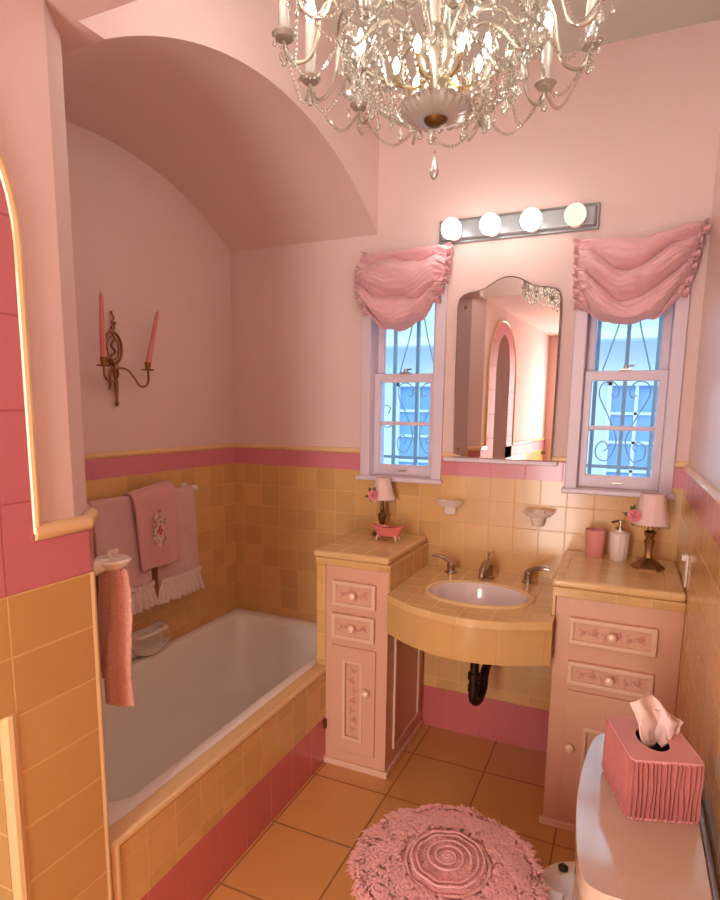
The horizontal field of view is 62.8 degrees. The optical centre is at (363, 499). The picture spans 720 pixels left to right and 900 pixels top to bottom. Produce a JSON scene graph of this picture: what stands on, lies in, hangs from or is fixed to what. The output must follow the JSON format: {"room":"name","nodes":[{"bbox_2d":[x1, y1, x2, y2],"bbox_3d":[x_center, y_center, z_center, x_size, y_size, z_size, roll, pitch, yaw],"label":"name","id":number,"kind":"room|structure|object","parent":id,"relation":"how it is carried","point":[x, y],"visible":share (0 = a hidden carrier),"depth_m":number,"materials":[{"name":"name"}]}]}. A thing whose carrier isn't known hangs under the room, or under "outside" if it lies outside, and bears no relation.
{"room":"bathroom","nodes":[
{"label":"bathroom","id":0,"kind":"room"},
{"bbox_2d":[0,0,71,522],"bbox_3d":[-1.133,0.296,0.331,0.107,2.286,2.200,5,9,24],"label":"wall","id":1,"kind":"structure","parent":0,"point":[24,129],"depth_m":1.16,"materials":[{"name":"pink paint"}]},
{"bbox_2d":[0,744,12,899],"bbox_3d":[-0.774,0.869,1.260,0.101,0.888,0.012,5,9,24],"label":"trim","id":2,"kind":"structure","parent":1,"relation":"attached to","point":[6,891],"depth_m":1.22,"materials":[{"name":"yellow tile"}]},
{"bbox_2d":[0,597,14,719],"bbox_3d":[-0.726,0.318,1.120,0.008,0.242,0.113,5,9,24],"label":"trim","id":3,"kind":"structure","parent":1,"relation":"attached to","point":[7,709],"depth_m":1.16,"materials":[{"name":"yellow tile"}]},
{"bbox_2d":[0,180,33,598],"bbox_3d":[-0.818,-0.298,0.799,0.008,1.068,0.745,5,9,24],"label":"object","id":4,"kind":"structure","parent":1,"relation":"attached to","point":[16,527],"depth_m":1.13,"materials":[{"name":"pink tile"}]},
{"bbox_2d":[2,527,93,596],"bbox_3d":[-0.652,0.123,1.283,0.060,0.096,0.289,2,9,9],"label":"trim","id":5,"kind":"structure","parent":1,"relation":"attached to","point":[33,565],"depth_m":1.23,"materials":[{"name":"pink tile"}]},
{"bbox_2d":[0,151,98,541],"bbox_3d":[-1.081,-0.280,0.293,0.100,0.984,2.322,5,9,24],"label":"trim","id":6,"kind":"structure","parent":1,"relation":"attached to","point":[87,519],"depth_m":1.16,"materials":[{"name":"yellow tile"}]},
{"bbox_2d":[0,539,112,899],"bbox_3d":[-0.669,0.684,1.357,0.078,1.228,0.314,2,9,10],"label":"trim","id":7,"kind":"structure","parent":1,"relation":"attached to","point":[8,736],"depth_m":1.22,"materials":[{"name":"yellow tile"}]},
{"bbox_2d":[6,564,108,899],"bbox_3d":[-0.661,0.731,1.373,0.060,1.132,0.289,2,9,9],"label":"wall tiles","id":8,"kind":"structure","parent":1,"relation":"attached to","point":[50,626],"depth_m":1.29,"materials":[{"name":"yellow tile"}]},
{"bbox_2d":[94,548,131,575],"bbox_3d":[-0.632,0.156,1.458,0.092,0.063,0.120,5,9,24],"label":"towel holder","id":9,"kind":"object","parent":1,"relation":"attached to","point":[110,561],"visible":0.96,"depth_m":1.45,"materials":[{"name":"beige ceramic"}]},
{"bbox_2d":[97,568,134,706],"bbox_3d":[-0.629,0.349,1.502,0.102,0.379,0.059,8,11,41],"label":"hand towel","id":10,"kind":"object","parent":9,"relation":"hanging from","point":[114,603],"visible":0.94,"depth_m":1.48,"materials":[{"name":"pink fabric"}]},
{"bbox_2d":[110,844,122,899],"bbox_3d":[-0.631,1.071,1.512,0.034,0.418,0.034,5,9,24],"label":"trim","id":11,"kind":"structure","parent":1,"relation":"attached to","point":[117,866],"depth_m":1.48,"materials":[{"name":"yellow tile"}]},
{"bbox_2d":[109,663,325,851],"bbox_3d":[-0.410,0.790,2.003,0.062,0.025,1.176,5,9,24],"label":"trim","id":12,"kind":"structure","parent":1,"relation":"attached to","point":[127,826],"depth_m":1.80,"materials":[{"name":"yellow tile"}]},
{"bbox_2d":[110,672,325,899],"bbox_3d":[-0.409,0.900,2.018,0.050,0.197,1.176,5,9,24],"label":"bathtub tile panel","id":13,"kind":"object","parent":1,"relation":"attached to","point":[148,855],"depth_m":1.83,"materials":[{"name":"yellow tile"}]},
{"bbox_2d":[140,716,325,899],"bbox_3d":[-0.412,1.101,2.048,0.050,0.208,1.176,5,9,24],"label":"trim","id":14,"kind":"structure","parent":1,"relation":"attached to","point":[200,870],"depth_m":1.99,"materials":[{"name":"pink tile"}]},
{"bbox_2d":[41,0,86,516],"bbox_3d":[-1.008,0.130,1.459,0.807,2.286,0.224,5,9,24],"label":"wall pier","id":15,"kind":"object","parent":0,"point":[54,85],"visible":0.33,"depth_m":1.26,"materials":[{"name":"pink paint"}]},
{"bbox_2d":[45,0,136,27],"bbox_3d":[-0.816,-1.107,0.035,2.122,0.584,2.286,5,9,24],"label":"ceiling","id":16,"kind":"structure","parent":0,"point":[64,12],"depth_m":1.18,"materials":[{"name":"pink paint"}]},
{"bbox_2d":[66,121,233,452],"bbox_3d":[-1.519,-0.209,1.365,0.100,2.970,3.886,5,9,24],"label":"wall","id":17,"kind":"structure","parent":0,"point":[138,242],"depth_m":2.50,"materials":[{"name":"pink paint"}]},
{"bbox_2d":[96,311,154,405],"bbox_3d":[-0.956,-0.553,2.326,0.109,0.373,0.327,3,9,14],"label":"wall sconce","id":18,"kind":"object","parent":17,"relation":"attached to","point":[115,368],"visible":0.98,"depth_m":2.34,"materials":[{"name":"gold metal"}]},
{"bbox_2d":[99,293,106,356],"bbox_3d":[-0.962,-0.636,2.172,0.023,0.251,0.023,5,9,24],"label":"taper candle","id":19,"kind":"object","parent":18,"relation":"on","point":[103,353],"visible":1,"depth_m":2.17,"materials":[{"name":"pink wax"}]},
{"bbox_2d":[146,311,158,362],"bbox_3d":[-0.877,-0.669,2.455,0.023,0.236,0.072,8,11,39],"label":"taper candle","id":20,"kind":"object","parent":18,"relation":"on","point":[154,329],"visible":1,"depth_m":2.45,"materials":[{"name":"pink wax"}]},
{"bbox_2d":[87,482,197,507],"bbox_3d":[-0.935,-0.013,2.482,0.081,0.048,0.668,5,9,24],"label":"towel bar","id":21,"kind":"object","parent":17,"relation":"attached to","point":[195,487],"visible":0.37,"depth_m":2.75,"materials":[{"name":"beige ceramic"}]},
{"bbox_2d":[87,495,159,614],"bbox_3d":[-0.953,0.231,2.368,0.087,0.484,0.325,5,9,24],"label":"bath towel","id":22,"kind":"object","parent":21,"relation":"hanging from","point":[115,527],"visible":0.56,"depth_m":2.36,"materials":[{"name":"pink fabric"}]},
{"bbox_2d":[122,480,179,571],"bbox_3d":[-0.896,0.107,2.509,0.103,0.356,0.251,5,9,24],"label":"hand towel","id":23,"kind":"object","parent":21,"relation":"hanging from","point":[155,509],"visible":0.94,"depth_m":2.48,"materials":[{"name":"pink fabric"}]},
{"bbox_2d":[157,485,204,605],"bbox_3d":[-0.830,0.196,2.647,0.076,0.494,0.315,5,9,24],"label":"bath towel","id":24,"kind":"object","parent":21,"relation":"hanging from","point":[182,577],"visible":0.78,"depth_m":2.67,"materials":[{"name":"pink fabric"}]},
{"bbox_2d":[131,620,168,658],"bbox_3d":[-0.941,0.622,2.608,0.123,0.115,0.202,5,9,24],"label":"soap holder","id":25,"kind":"object","parent":17,"relation":"attached to","point":[148,640],"visible":0.91,"depth_m":2.59,"materials":[{"name":"beige ceramic"}]},
{"bbox_2d":[132,636,168,655],"bbox_3d":[-0.942,0.655,2.613,0.123,0.035,0.189,5,9,24],"label":"tray","id":26,"kind":"object","parent":25,"relation":"on","point":[152,645],"depth_m":2.60,"materials":[{"name":"beige ceramic"}]},
{"bbox_2d":[84,443,234,459],"bbox_3d":[-1.008,-0.182,2.405,0.027,0.027,1.576,5,9,24],"label":"trim","id":27,"kind":"structure","parent":17,"relation":"attached to","point":[100,455],"depth_m":2.58,"materials":[{"name":"yellow tile"}]},
{"bbox_2d":[85,448,234,480],"bbox_3d":[-1.006,-0.131,2.412,0.010,0.080,1.576,5,9,24],"label":"trim","id":28,"kind":"structure","parent":17,"relation":"attached to","point":[95,469],"depth_m":2.59,"materials":[{"name":"pink tile"}]},
{"bbox_2d":[86,463,236,674],"bbox_3d":[-1.012,0.315,2.478,0.010,0.820,1.576,5,9,24],"label":"trim","id":29,"kind":"structure","parent":17,"relation":"attached to","point":[215,494],"depth_m":2.95,"materials":[{"name":"yellow tile"}]},
{"bbox_2d":[58,0,379,251],"bbox_3d":[-0.625,-1.430,2.052,0.807,0.634,1.600,5,9,24],"label":"wall","id":30,"kind":"structure","parent":0,"point":[200,92],"depth_m":2.10,"materials":[{"name":"pink paint"}]},
{"bbox_2d":[203,724,574,899],"bbox_3d":[-0.505,1.383,1.191,2.322,0.100,4.186,5,9,24],"label":"floor","id":31,"kind":"structure","parent":0,"point":[303,853],"depth_m":2.26,"materials":[{"name":"tile"}]},
{"bbox_2d":[101,608,315,826],"bbox_3d":[-0.674,0.932,2.417,0.745,0.425,1.570,5,9,24],"label":"bathtub","id":32,"kind":"object","parent":31,"relation":"on","point":[206,681],"visible":0.39,"depth_m":2.71,"materials":[{"name":"white ceramic"}]},
{"bbox_2d":[324,565,422,778],"bbox_3d":[0.062,0.683,2.630,0.298,0.875,0.518,5,9,24],"label":"vanity cabinet","id":33,"kind":"object","parent":31,"relation":"on","point":[374,678],"visible":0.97,"depth_m":2.44,"materials":[{"name":"pink paint"}]},
{"bbox_2d":[314,529,427,665],"bbox_3d":[0.045,0.437,2.619,0.342,0.505,0.490,5,9,24],"label":"countertop","id":34,"kind":"structure","parent":33,"relation":"on","point":[402,558],"depth_m":2.46,"materials":[{"name":"yellow tile"}]},
{"bbox_2d":[364,476,395,536],"bbox_3d":[0.084,0.033,2.711,0.129,0.267,0.154,5,9,24],"label":"lamp","id":35,"kind":"object","parent":34,"relation":"on","point":[382,490],"visible":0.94,"depth_m":2.67,"materials":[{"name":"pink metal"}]},
{"bbox_2d":[372,523,403,541],"bbox_3d":[0.109,0.147,2.620,0.155,0.070,0.068,5,9,24],"label":"dish","id":36,"kind":"object","parent":34,"relation":"on","point":[394,532],"visible":0.98,"depth_m":2.60,"materials":[{"name":"pink ceramic"}]},
{"bbox_2d":[354,734,711,899],"bbox_3d":[0.321,0.957,1.345,0.717,0.720,0.537,5,9,24],"label":"toilet","id":37,"kind":"object","parent":31,"relation":"on","point":[618,857],"visible":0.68,"depth_m":1.08,"materials":[{"name":"beige ceramic"}]},
{"bbox_2d":[344,803,553,899],"bbox_3d":[0.197,0.881,1.393,0.481,0.093,0.499,5,9,24],"label":"rug","id":38,"kind":"object","parent":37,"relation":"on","point":[426,852],"visible":1,"depth_m":1.39,"materials":[{"name":"pink fabric"}]},
{"bbox_2d":[601,716,704,825],"bbox_3d":[0.591,0.551,1.215,0.146,0.127,0.178,2,9,6],"label":"tissue box cover","id":39,"kind":"object","parent":37,"relation":"on","point":[655,783],"visible":0.95,"depth_m":1.14,"materials":[{"name":"fabric"}]},
{"bbox_2d":[630,694,683,747],"bbox_3d":[0.601,0.452,1.206,0.132,0.110,0.026,-1,9,-12],"label":"tissue","id":40,"kind":"object","parent":39,"relation":"on","point":[655,724],"visible":0.98,"depth_m":1.20,"materials":[{"name":"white paper"}]},
{"bbox_2d":[538,596,684,832],"bbox_3d":[0.935,0.743,2.245,0.409,0.895,0.518,5,9,24],"label":"vanity cabinet","id":41,"kind":"object","parent":31,"relation":"on","point":[607,657],"visible":0.67,"depth_m":2.03,"materials":[{"name":"pink paint"}]},
{"bbox_2d":[551,550,686,658],"bbox_3d":[0.943,0.404,2.211,0.415,0.295,0.492,5,9,24],"label":"countertop","id":42,"kind":"structure","parent":41,"relation":"on","point":[577,575],"depth_m":2.04,"materials":[{"name":"yellow tile"}]},
{"bbox_2d":[585,527,606,557],"bbox_3d":[0.932,0.175,2.370,0.081,0.111,0.081,5,9,24],"label":"tumbler","id":43,"kind":"object","parent":42,"relation":"on","point":[595,538],"visible":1,"depth_m":2.34,"materials":[{"name":"pink plastic"}]},
{"bbox_2d":[609,520,629,561],"bbox_3d":[1.003,0.159,2.308,0.074,0.162,0.074,5,9,24],"label":"soap dispenser","id":44,"kind":"object","parent":42,"relation":"on","point":[619,540],"visible":1,"depth_m":2.29,"materials":[{"name":"beige ceramic"}]},
{"bbox_2d":[609,535,629,561],"bbox_3d":[1.002,0.190,2.313,0.074,0.100,0.074,5,9,24],"label":"bottle","id":45,"kind":"object","parent":44,"relation":"on","point":[618,544],"depth_m":2.29,"materials":[{"name":"beige ceramic"}]},
{"bbox_2d":[623,491,670,571],"bbox_3d":[1.055,0.118,2.181,0.163,0.282,0.133,-6,11,-40],"label":"lamp","id":46,"kind":"object","parent":42,"relation":"on","point":[651,511],"visible":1,"depth_m":2.15,"materials":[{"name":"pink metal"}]},
{"bbox_2d":[230,19,719,491],"bbox_3d":[0.321,-0.391,2.754,2.322,2.970,0.170,5,9,24],"label":"wall","id":47,"kind":"structure","parent":0,"point":[636,136],"depth_m":2.43,"materials":[{"name":"pink paint"}]},
{"bbox_2d":[356,266,448,484],"bbox_3d":[0.205,-0.568,2.753,0.420,0.962,0.210,5,9,24],"label":"window","id":48,"kind":"structure","parent":47,"relation":"in","point":[374,377],"depth_m":2.75,"materials":[{"name":"white paint"}]},
{"bbox_2d":[384,319,432,464],"bbox_3d":[0.267,-0.603,2.886,0.380,1.050,0.016,5,9,24],"label":"window grille","id":49,"kind":"object","parent":48,"relation":"attached to","point":[392,456],"visible":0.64,"depth_m":2.92,"materials":[{"name":"blue metal"}]},
{"bbox_2d":[353,242,452,331],"bbox_3d":[0.151,-0.919,2.572,0.456,0.352,0.156,5,9,24],"label":"valance","id":50,"kind":"object","parent":47,"relation":"attached to","point":[398,289],"visible":1,"depth_m":2.53,"materials":[{"name":"pink fabric"}]},
{"bbox_2d":[434,499,463,514],"bbox_3d":[0.381,0.041,2.630,0.136,0.065,0.098,5,9,24],"label":"dish","id":51,"kind":"object","parent":47,"relation":"attached to","point":[450,506],"visible":1,"depth_m":2.64,"materials":[{"name":"beige ceramic"}]},
{"bbox_2d":[434,499,463,506],"bbox_3d":[0.382,0.020,2.627,0.136,0.024,0.098,5,9,24],"label":"tray","id":52,"kind":"object","parent":51,"relation":"on","point":[441,502],"depth_m":2.61,"materials":[{"name":"beige ceramic"}]},
{"bbox_2d":[235,463,682,710],"bbox_3d":[0.272,0.486,2.801,2.122,1.220,0.010,5,9,24],"label":"wall tiles","id":53,"kind":"structure","parent":47,"relation":"attached to","point":[284,514],"depth_m":2.74,"materials":[{"name":"yellow tile"}]},
{"bbox_2d":[234,448,683,488],"bbox_3d":[0.281,-0.157,2.705,2.122,0.080,0.010,5,9,24],"label":"trim","id":54,"kind":"structure","parent":47,"relation":"attached to","point":[333,460],"depth_m":2.67,"materials":[{"name":"pink tile"}]},
{"bbox_2d":[234,443,687,467],"bbox_3d":[0.283,-0.208,2.700,2.122,0.027,0.027,5,9,24],"label":"trim","id":55,"kind":"structure","parent":47,"relation":"attached to","point":[562,459],"depth_m":2.90,"materials":[{"name":"yellow tile"}]},
{"bbox_2d":[386,564,554,665],"bbox_3d":[0.452,0.440,2.346,0.620,0.170,0.653,5,9,24],"label":"countertop","id":56,"kind":"structure","parent":47,"relation":"attached to","point":[518,634],"depth_m":2.10,"materials":[{"name":"yellow tile"}]},
{"bbox_2d":[432,552,549,583],"bbox_3d":[0.522,0.288,2.492,0.503,0.110,0.152,5,9,24],"label":"faucet","id":57,"kind":"object","parent":56,"relation":"on","point":[486,570],"visible":1,"depth_m":2.48,"materials":[{"name":"silver metal"}]},
{"bbox_2d":[430,583,527,705],"bbox_3d":[0.514,0.597,2.387,0.484,0.477,0.362,-5,10,-36],"label":"sink basin","id":58,"kind":"object","parent":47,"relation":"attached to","point":[474,593],"visible":0.46,"depth_m":2.41,"materials":[{"name":"white ceramic"}]},
{"bbox_2d":[421,685,548,752],"bbox_3d":[0.572,1.015,2.739,0.625,0.200,0.013,5,9,24],"label":"trim","id":59,"kind":"structure","parent":47,"relation":"attached to","point":[518,725],"depth_m":2.73,"materials":[{"name":"pink tile"}]},
{"bbox_2d":[443,457,557,465],"bbox_3d":[0.587,-0.164,2.554,0.490,0.018,0.031,5,9,24],"label":"ledge","id":60,"kind":"object","parent":47,"relation":"attached to","point":[456,459],"visible":1,"depth_m":2.54,"materials":[{"name":"white paint"}]},
{"bbox_2d":[453,276,561,461],"bbox_3d":[0.597,-0.547,2.492,0.430,0.757,0.022,5,9,26],"label":"wall mirror","id":61,"kind":"object","parent":47,"relation":"attached to","point":[508,332],"visible":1,"depth_m":2.48,"materials":[{"name":"clear glass"}]},
{"bbox_2d":[439,202,600,244],"bbox_3d":[0.592,-1.104,2.344,0.642,0.110,0.166,5,9,24],"label":"vanity light","id":62,"kind":"object","parent":47,"relation":"attached to","point":[575,217],"visible":1,"depth_m":2.34,"materials":[{"name":"grey metal"}]},
{"bbox_2d":[521,509,554,526],"bbox_3d":[0.733,0.083,2.478,0.136,0.065,0.098,5,9,24],"label":"dish","id":63,"kind":"object","parent":47,"relation":"attached to","point":[538,517],"visible":1,"depth_m":2.46,"materials":[{"name":"beige ceramic"}]},
{"bbox_2d":[521,509,554,517],"bbox_3d":[0.733,0.063,2.475,0.136,0.024,0.098,5,9,24],"label":"tray","id":64,"kind":"object","parent":63,"relation":"on","point":[532,513],"depth_m":2.45,"materials":[{"name":"beige ceramic"}]},
{"bbox_2d":[561,284,690,499],"bbox_3d":[1.057,-0.501,2.379,0.420,0.962,0.210,5,9,24],"label":"window","id":65,"kind":"structure","parent":47,"relation":"in","point":[669,375],"depth_m":2.35,"materials":[{"name":"white paint"}]},
{"bbox_2d":[586,313,663,476],"bbox_3d":[1.119,-0.536,2.512,0.380,1.050,0.016,5,9,24],"label":"window grille","id":66,"kind":"object","parent":65,"relation":"attached to","point":[589,465],"visible":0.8,"depth_m":2.53,"materials":[{"name":"blue metal"}]},
{"bbox_2d":[571,217,710,324],"bbox_3d":[1.015,-0.838,2.196,0.467,0.359,0.154,5,9,24],"label":"valance","id":67,"kind":"object","parent":47,"relation":"attached to","point":[617,280],"visible":1,"depth_m":2.16,"materials":[{"name":"pink fabric"}]},
{"bbox_2d":[313,0,719,92],"bbox_3d":[-0.037,-1.690,1.703,2.122,0.100,1.686,5,9,24],"label":"ceiling","id":68,"kind":"structure","parent":0,"point":[631,19],"depth_m":2.08,"materials":[{"name":"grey paint"}]},
{"bbox_2d":[272,0,614,179],"bbox_3d":[0.157,-1.113,1.192,0.678,0.880,0.678,5,9,24],"label":"chandelier","id":69,"kind":"object","parent":68,"relation":"hanging from","point":[435,105],"visible":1,"depth_m":1.21,"materials":[{"name":"clear glass"}]},
{"bbox_2d":[688,131,719,490],"bbox_3d":[0.490,-0.042,0.429,0.100,2.970,3.986,5,9,24],"label":"wall","id":70,"kind":"structure","parent":0,"point":[704,449],"depth_m":1.92,"materials":[{"name":"pink paint"}]},
{"bbox_2d":[681,552,688,587],"bbox_3d":[1.053,0.232,1.937,0.020,0.110,0.050,5,9,24],"label":"switch plate","id":71,"kind":"object","parent":70,"relation":"attached to","point":[685,557],"visible":1,"depth_m":1.92,"materials":[{"name":"white plastic"}]},
{"bbox_2d":[675,494,719,892],"bbox_3d":[0.446,0.823,0.623,0.010,1.200,3.876,5,9,24],"label":"trim","id":72,"kind":"structure","parent":70,"relation":"attached to","point":[698,691],"depth_m":1.48,"materials":[{"name":"yellow tile"}]},
{"bbox_2d":[682,471,719,548],"bbox_3d":[0.454,0.185,0.527,0.010,0.090,3.876,5,9,24],"label":"trim","id":73,"kind":"structure","parent":70,"relation":"attached to","point":[707,510],"depth_m":1.66,"materials":[{"name":"pink tile"}]},
{"bbox_2d":[683,464,719,505],"bbox_3d":[0.456,0.129,0.519,0.027,0.027,3.876,5,9,24],"label":"trim","id":74,"kind":"structure","parent":70,"relation":"attached to","point":[714,493],"depth_m":1.67,"materials":[{"name":"yellow tile"}]},
{"bbox_2d":[699,798,719,899],"bbox_3d":[0.549,1.054,0.932,0.016,0.655,1.260,5,9,24],"label":"trim","id":75,"kind":"structure","parent":70,"relation":"attached to","point":[713,882],"depth_m":1.14,"materials":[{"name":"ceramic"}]},
{"label":"outside","id":76,"kind":"structure","parent":0,"visible":0},
{"bbox_3d":[0.885,3.436,4.508,8.500,0.100,2.014,5,9,24],"label":"ground","id":77,"kind":"structure","parent":76,"visible":0},
{"bbox_2d":[384,327,658,476],"bbox_3d":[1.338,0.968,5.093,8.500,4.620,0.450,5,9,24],"label":"window panes","id":78,"kind":"structure","parent":77,"relation":"on","point":[637,356],"depth_m":4.57,"materials":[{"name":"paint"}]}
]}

